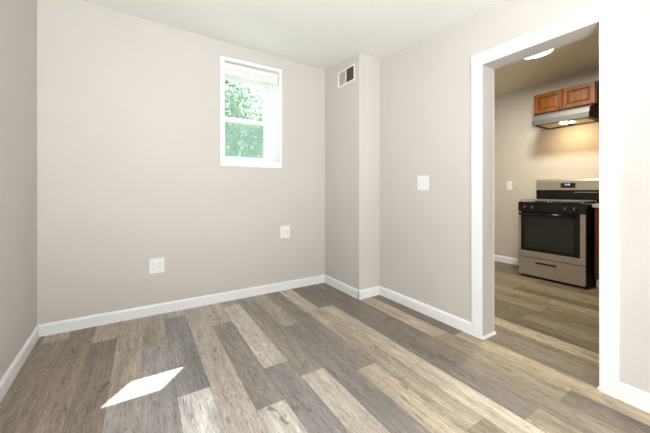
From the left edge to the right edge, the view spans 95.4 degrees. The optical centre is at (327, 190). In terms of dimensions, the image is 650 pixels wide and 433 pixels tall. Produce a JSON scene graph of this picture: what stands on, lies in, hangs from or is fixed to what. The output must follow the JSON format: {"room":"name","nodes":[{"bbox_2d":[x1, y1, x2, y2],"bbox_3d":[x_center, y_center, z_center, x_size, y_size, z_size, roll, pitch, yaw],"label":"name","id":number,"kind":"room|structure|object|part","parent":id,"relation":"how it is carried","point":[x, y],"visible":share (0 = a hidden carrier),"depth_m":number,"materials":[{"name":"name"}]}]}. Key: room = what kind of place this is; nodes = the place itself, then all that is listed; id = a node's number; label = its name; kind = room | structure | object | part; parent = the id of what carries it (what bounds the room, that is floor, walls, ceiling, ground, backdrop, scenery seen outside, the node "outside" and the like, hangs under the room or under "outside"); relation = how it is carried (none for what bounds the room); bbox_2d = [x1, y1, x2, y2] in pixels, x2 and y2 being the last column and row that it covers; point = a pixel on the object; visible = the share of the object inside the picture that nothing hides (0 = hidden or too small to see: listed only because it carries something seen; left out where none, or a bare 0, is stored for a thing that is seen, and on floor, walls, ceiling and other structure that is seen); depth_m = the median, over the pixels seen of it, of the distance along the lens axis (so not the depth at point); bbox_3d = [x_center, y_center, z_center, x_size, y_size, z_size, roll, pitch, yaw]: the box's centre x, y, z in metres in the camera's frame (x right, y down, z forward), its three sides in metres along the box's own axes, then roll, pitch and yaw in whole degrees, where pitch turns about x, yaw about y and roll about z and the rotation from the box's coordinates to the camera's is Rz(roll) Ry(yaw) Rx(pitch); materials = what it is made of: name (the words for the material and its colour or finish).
{"room":"empty room","nodes":[
{"label":"empty room","id":0,"kind":"room"},
{"bbox_2d":[0,0,36,379],"bbox_3d":[-1.020,-0.275,0.271,0.458,2.750,4.542,0,0,-32],"label":"wall","id":1,"kind":"structure","parent":0,"point":[18,18],"depth_m":1.84,"materials":[{"name":"beige paint"}]},
{"bbox_2d":[0,325,38,402],"bbox_3d":[-0.893,1.054,0.347,0.014,0.091,4.539,0,0,-34],"label":"baseboard","id":2,"kind":"structure","parent":1,"relation":"attached to","point":[11,373],"depth_m":1.79,"materials":[{"name":"white paint"}]},
{"bbox_2d":[37,0,324,324],"bbox_3d":[-1.189,-0.275,3.022,3.089,2.750,0.335,0,0,-32],"label":"wall","id":3,"kind":"structure","parent":0,"point":[130,173],"depth_m":2.62,"materials":[{"name":"beige paint"}]},
{"bbox_2d":[149,257,163,273],"bbox_3d":[-1.513,0.668,2.631,0.117,0.133,0.009,0,0,-32],"label":"wall outlet","id":4,"kind":"object","parent":3,"relation":"attached to","point":[156,265],"visible":1,"depth_m":2.63,"materials":[{"name":"white plastic"}]},
{"bbox_2d":[38,275,324,336],"bbox_3d":[-1.103,1.054,2.881,2.544,0.091,0.014,0,0,-32],"label":"baseboard","id":5,"kind":"structure","parent":3,"relation":"attached to","point":[62,326],"depth_m":2.66,"materials":[{"name":"white paint"}]},
{"bbox_2d":[220,55,281,167],"bbox_3d":[-0.852,-0.785,3.204,0.651,1.083,0.304,0,0,-32],"label":"window","id":6,"kind":"structure","parent":3,"relation":"in","point":[272,113],"depth_m":3.25,"materials":[{"name":"white paint"}]},
{"bbox_3d":[-0.920,-0.996,3.304,0.515,0.510,0.033,0,0,-32],"label":"sash","id":7,"kind":"part","parent":6,"relation":"part of","materials":[{"name":"white plastic"}]},
{"bbox_3d":[-0.901,-0.561,3.273,0.515,0.452,0.034,0,0,-32],"label":"sash","id":8,"kind":"part","parent":6,"relation":"part of","materials":[{"name":"white plastic"}]},
{"bbox_3d":[-0.902,-0.800,3.294,0.580,0.991,0.098,0,0,-32],"label":"frame","id":9,"kind":"part","parent":6,"relation":"part of","materials":[{"name":"white plastic"}]},
{"bbox_2d":[225,63,277,132],"bbox_3d":[-0.787,-0.937,3.111,0.572,0.674,0.046,0,0,-32],"label":"window blind","id":10,"kind":"object","parent":6,"relation":"attached to","point":[230,69],"visible":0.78,"depth_m":3.10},
{"bbox_3d":[-0.788,-1.173,3.113,0.568,0.019,0.030,0,0,-32],"label":"rail","id":11,"kind":"part","parent":10,"relation":"part of","materials":[{"name":"white plastic"}]},
{"bbox_3d":[-0.566,-0.930,3.233,0.010,0.660,0.018,0,0,-32],"label":"pull cord","id":12,"kind":"part","parent":10,"relation":"part of","materials":[{"name":"white plastic"}]},
{"bbox_2d":[280,225,289,237],"bbox_3d":[-0.463,0.458,3.276,0.116,0.136,0.014,0,0,-32],"label":"wall outlet","id":13,"kind":"object","parent":3,"relation":"attached to","point":[284,230],"visible":1,"depth_m":3.28,"materials":[{"name":"white plastic"}]},
{"bbox_2d":[79,0,508,69],"bbox_3d":[0.199,-1.389,1.030,2.869,0.523,4.555,0,0,-32],"label":"ceiling","id":14,"kind":"structure","parent":0,"point":[322,34],"depth_m":2.47,"materials":[{"name":"paint"}]},
{"bbox_2d":[0,261,649,432],"bbox_3d":[1.150,1.100,1.734,5.989,0.001,5.000,0,0,-32],"label":"floor","id":15,"kind":"structure","parent":0,"point":[317,358],"depth_m":1.80,"materials":[{"name":"laminate"}]},
{"bbox_2d":[518,178,598,288],"bbox_3d":[2.880,0.473,3.686,0.602,1.254,0.698,0,0,-32],"label":"gas stove","id":16,"kind":"object","parent":15,"relation":"on","point":[556,227],"visible":0.93,"depth_m":3.55,"materials":[{"name":"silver metal"}]},
{"bbox_3d":[2.650,0.898,3.587,0.011,0.020,0.220,0,0,-32],"label":"drawer handle","id":17,"kind":"part","parent":16,"relation":"part of","materials":[{"name":"black metal"}]},
{"bbox_3d":[2.645,0.294,3.549,0.057,0.028,0.624,0,0,-32],"label":"door handle","id":18,"kind":"part","parent":16,"relation":"part of","materials":[{"name":"black metal"}]},
{"bbox_3d":[2.675,0.515,3.570,0.021,0.490,0.606,0,0,-32],"label":"door glass","id":19,"kind":"part","parent":16,"relation":"part of","materials":[{"name":"black glass"}]},
{"bbox_3d":[2.683,0.956,3.562,0.025,0.220,0.686,0,0,-32],"label":"storage drawer","id":20,"kind":"part","parent":16,"relation":"part of","materials":[{"name":"silver metal"}]},
{"bbox_3d":[2.681,0.554,3.562,0.024,0.568,0.686,0,0,-32],"label":"oven door","id":21,"kind":"part","parent":16,"relation":"part of","materials":[{"name":"black glass"}]},
{"bbox_3d":[2.686,0.208,3.565,0.040,0.111,0.692,0,0,-32],"label":"control panel","id":22,"kind":"part","parent":16,"relation":"part of","materials":[{"name":"black metal"}]},
{"bbox_2d":[519,201,598,204],"bbox_3d":[2.872,0.150,3.681,0.466,0.012,0.698,0,0,-32],"label":"cooktop","id":23,"kind":"object","parent":16,"relation":"in","point":[522,202],"depth_m":3.57,"materials":[{"name":"black metal"}]},
{"bbox_3d":[3.108,-0.079,3.827,0.062,0.150,0.692,0,0,-32],"label":"backguard panel","id":24,"kind":"part","parent":16,"relation":"part of","materials":[{"name":"silver metal"}]},
{"bbox_2d":[594,208,598,287],"bbox_3d":[3.368,0.646,3.100,0.399,0.908,0.782,0,0,-32],"label":"base cabinet","id":25,"kind":"object","parent":15,"relation":"on","point":[596,210],"visible":0.14,"depth_m":3.32,"materials":[{"name":"brown wood"}]},
{"bbox_3d":[3.118,0.275,3.177,0.018,0.140,0.369,0,0,-32],"label":"drawer","id":26,"kind":"part","parent":25,"relation":"part of","materials":[{"name":"brown wood"}]},
{"bbox_3d":[3.119,0.675,3.177,0.018,0.620,0.369,0,0,-32],"label":"door","id":27,"kind":"part","parent":25,"relation":"part of","materials":[{"name":"brown wood"}]},
{"bbox_2d":[325,52,379,289],"bbox_3d":[0.266,-0.275,3.349,0.274,2.750,0.662,0,0,-32],"label":"wall","id":28,"kind":"structure","parent":0,"point":[352,110],"depth_m":3.13,"materials":[{"name":"beige paint"}]},
{"bbox_2d":[338,63,354,87],"bbox_3d":[0.204,-1.230,3.182,0.008,0.173,0.306,0,0,-32],"label":"air vent","id":29,"kind":"object","parent":28,"relation":"in","point":[347,75],"visible":1,"depth_m":3.18,"materials":[{"name":"white plastic"}]},
{"bbox_2d":[380,0,649,392],"bbox_3d":[1.384,-0.275,1.963,0.152,2.750,4.860,0,0,-32],"label":"wall","id":30,"kind":"structure","parent":0,"point":[425,85],"depth_m":2.31,"materials":[{"name":"beige paint"}]},
{"bbox_2d":[417,175,428,189],"bbox_3d":[0.856,-0.068,2.649,0.016,0.131,0.124,0,0,-32],"label":"light switch","id":31,"kind":"object","parent":30,"relation":"attached to","point":[422,181],"visible":1,"depth_m":2.64,"materials":[{"name":"white plastic"}]},
{"bbox_2d":[325,275,649,412],"bbox_3d":[1.286,1.054,1.705,0.288,0.091,4.527,0,0,-32],"label":"baseboard","id":32,"kind":"structure","parent":30,"relation":"attached to","point":[640,399],"depth_m":2.55,"materials":[{"name":"white paint"}]},
{"bbox_2d":[471,0,619,399],"bbox_3d":[1.391,0.040,1.950,0.178,2.120,0.822,0,0,-32],"label":"door frame","id":33,"kind":"structure","parent":30,"relation":"in","point":[607,14],"depth_m":1.61,"materials":[{"name":"white paint"}]},
{"bbox_3d":[1.125,0.040,2.221,0.014,2.120,0.080,0,0,-32],"label":"casing","id":34,"kind":"part","parent":33,"relation":"part of","materials":[{"name":"white paint"}]},
{"bbox_3d":[1.224,1.090,2.228,0.168,0.020,0.013,0,0,-32],"label":"shoe moulding","id":35,"kind":"part","parent":33,"relation":"part of","materials":[{"name":"white paint"}]},
{"bbox_3d":[1.519,0.040,1.592,0.014,2.120,0.079,0,0,-32],"label":"casing","id":36,"kind":"part","parent":33,"relation":"part of","materials":[{"name":"white paint"}]},
{"bbox_2d":[494,68,598,258],"bbox_3d":[3.542,-0.275,3.313,0.120,2.750,4.860,0,0,-32],"label":"wall","id":37,"kind":"structure","parent":0,"point":[525,153],"depth_m":4.26,"materials":[{"name":"paint"}]},
{"bbox_2d":[494,255,518,264],"bbox_3d":[2.568,1.054,4.743,0.014,0.091,1.402,0,0,-32],"label":"baseboard","id":38,"kind":"structure","parent":37,"relation":"attached to","point":[498,258],"depth_m":4.49,"materials":[{"name":"white paint"}]},
{"bbox_2d":[507,181,511,189],"bbox_3d":[2.749,-0.076,4.459,0.008,0.136,0.080,0,0,-32],"label":"light switch","id":39,"kind":"object","parent":37,"relation":"attached to","point":[509,183],"visible":1,"depth_m":4.45,"materials":[{"name":"white plastic"}]},
{"bbox_2d":[534,81,598,115],"bbox_3d":[3.026,-1.135,3.734,0.306,0.265,0.646,0,0,-32],"label":"upper cabinet","id":40,"kind":"object","parent":37,"relation":"attached to","point":[584,94],"visible":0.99,"depth_m":3.62,"materials":[{"name":"brown wood"}]},
{"bbox_3d":[2.837,-1.135,3.804,0.018,0.249,0.307,0,0,-32],"label":"door","id":41,"kind":"part","parent":40,"relation":"part of","materials":[{"name":"brown wood"}]},
{"bbox_3d":[2.839,-1.135,3.804,0.015,0.159,0.217,0,0,-32],"label":"door panel","id":42,"kind":"part","parent":40,"relation":"part of","materials":[{"name":"brown wood"}]},
{"bbox_2d":[532,104,598,129],"bbox_3d":[2.978,-0.915,3.675,0.448,0.170,0.572,0,0,-32],"label":"range hood","id":43,"kind":"object","parent":40,"relation":"attached to","point":[587,114],"visible":0.95,"depth_m":3.57,"materials":[{"name":"metal"}]},
{"bbox_3d":[3.008,-1.135,3.534,0.015,0.159,0.217,0,0,-32],"label":"door panel","id":44,"kind":"part","parent":40,"relation":"part of","materials":[{"name":"brown wood"}]},
{"bbox_3d":[3.007,-1.135,3.533,0.018,0.249,0.307,0,0,-32],"label":"door","id":45,"kind":"part","parent":40,"relation":"part of","materials":[{"name":"brown wood"}]},
{"bbox_2d":[494,33,598,95],"bbox_3d":[2.470,-1.567,2.643,2.429,0.165,4.880,0,0,-32],"label":"ceiling","id":46,"kind":"structure","parent":0,"point":[580,56],"depth_m":3.57,"materials":[{"name":"paint"}]},
{"bbox_2d":[526,49,553,58],"bbox_3d":[2.187,-1.465,3.103,0.330,0.040,0.330,0,0,-32],"label":"recessed light","id":47,"kind":"object","parent":46,"relation":"in","point":[549,51],"visible":0.17,"depth_m":3.15,"materials":[{"name":"white plastic"}]},
{"label":"outside","id":48,"kind":"structure","parent":0,"visible":0},
{"bbox_3d":[-9.386,1.400,19.713,55.000,0.200,36.620,0,0,-32],"label":"ground","id":49,"kind":"structure","parent":48,"visible":0},
{"bbox_2d":[225,80,261,132],"bbox_3d":[-2.689,-1.523,7.742,3.024,5.652,2.973,0,0,-32],"label":"leafy tree","id":50,"kind":"object","parent":49,"relation":"on","point":[227,81],"visible":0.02,"depth_m":7.72,"materials":[{"name":"green plant"}]},
{"bbox_2d":[225,81,262,157],"bbox_3d":[-1.512,-0.324,5.366,2.308,3.255,2.354,0,0,-35],"label":"leafy shrub","id":51,"kind":"object","parent":49,"relation":"on","point":[237,143],"visible":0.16,"depth_m":4.88,"materials":[{"name":"green plant"}]},
{"bbox_2d":[225,82,262,135],"bbox_3d":[-2.958,-1.675,11.363,3.378,5.955,3.209,0,0,-32],"label":"leafy tree","id":52,"kind":"object","parent":49,"relation":"on","point":[256,95],"visible":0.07,"depth_m":11.37,"materials":[{"name":"green plant"}]}
]}

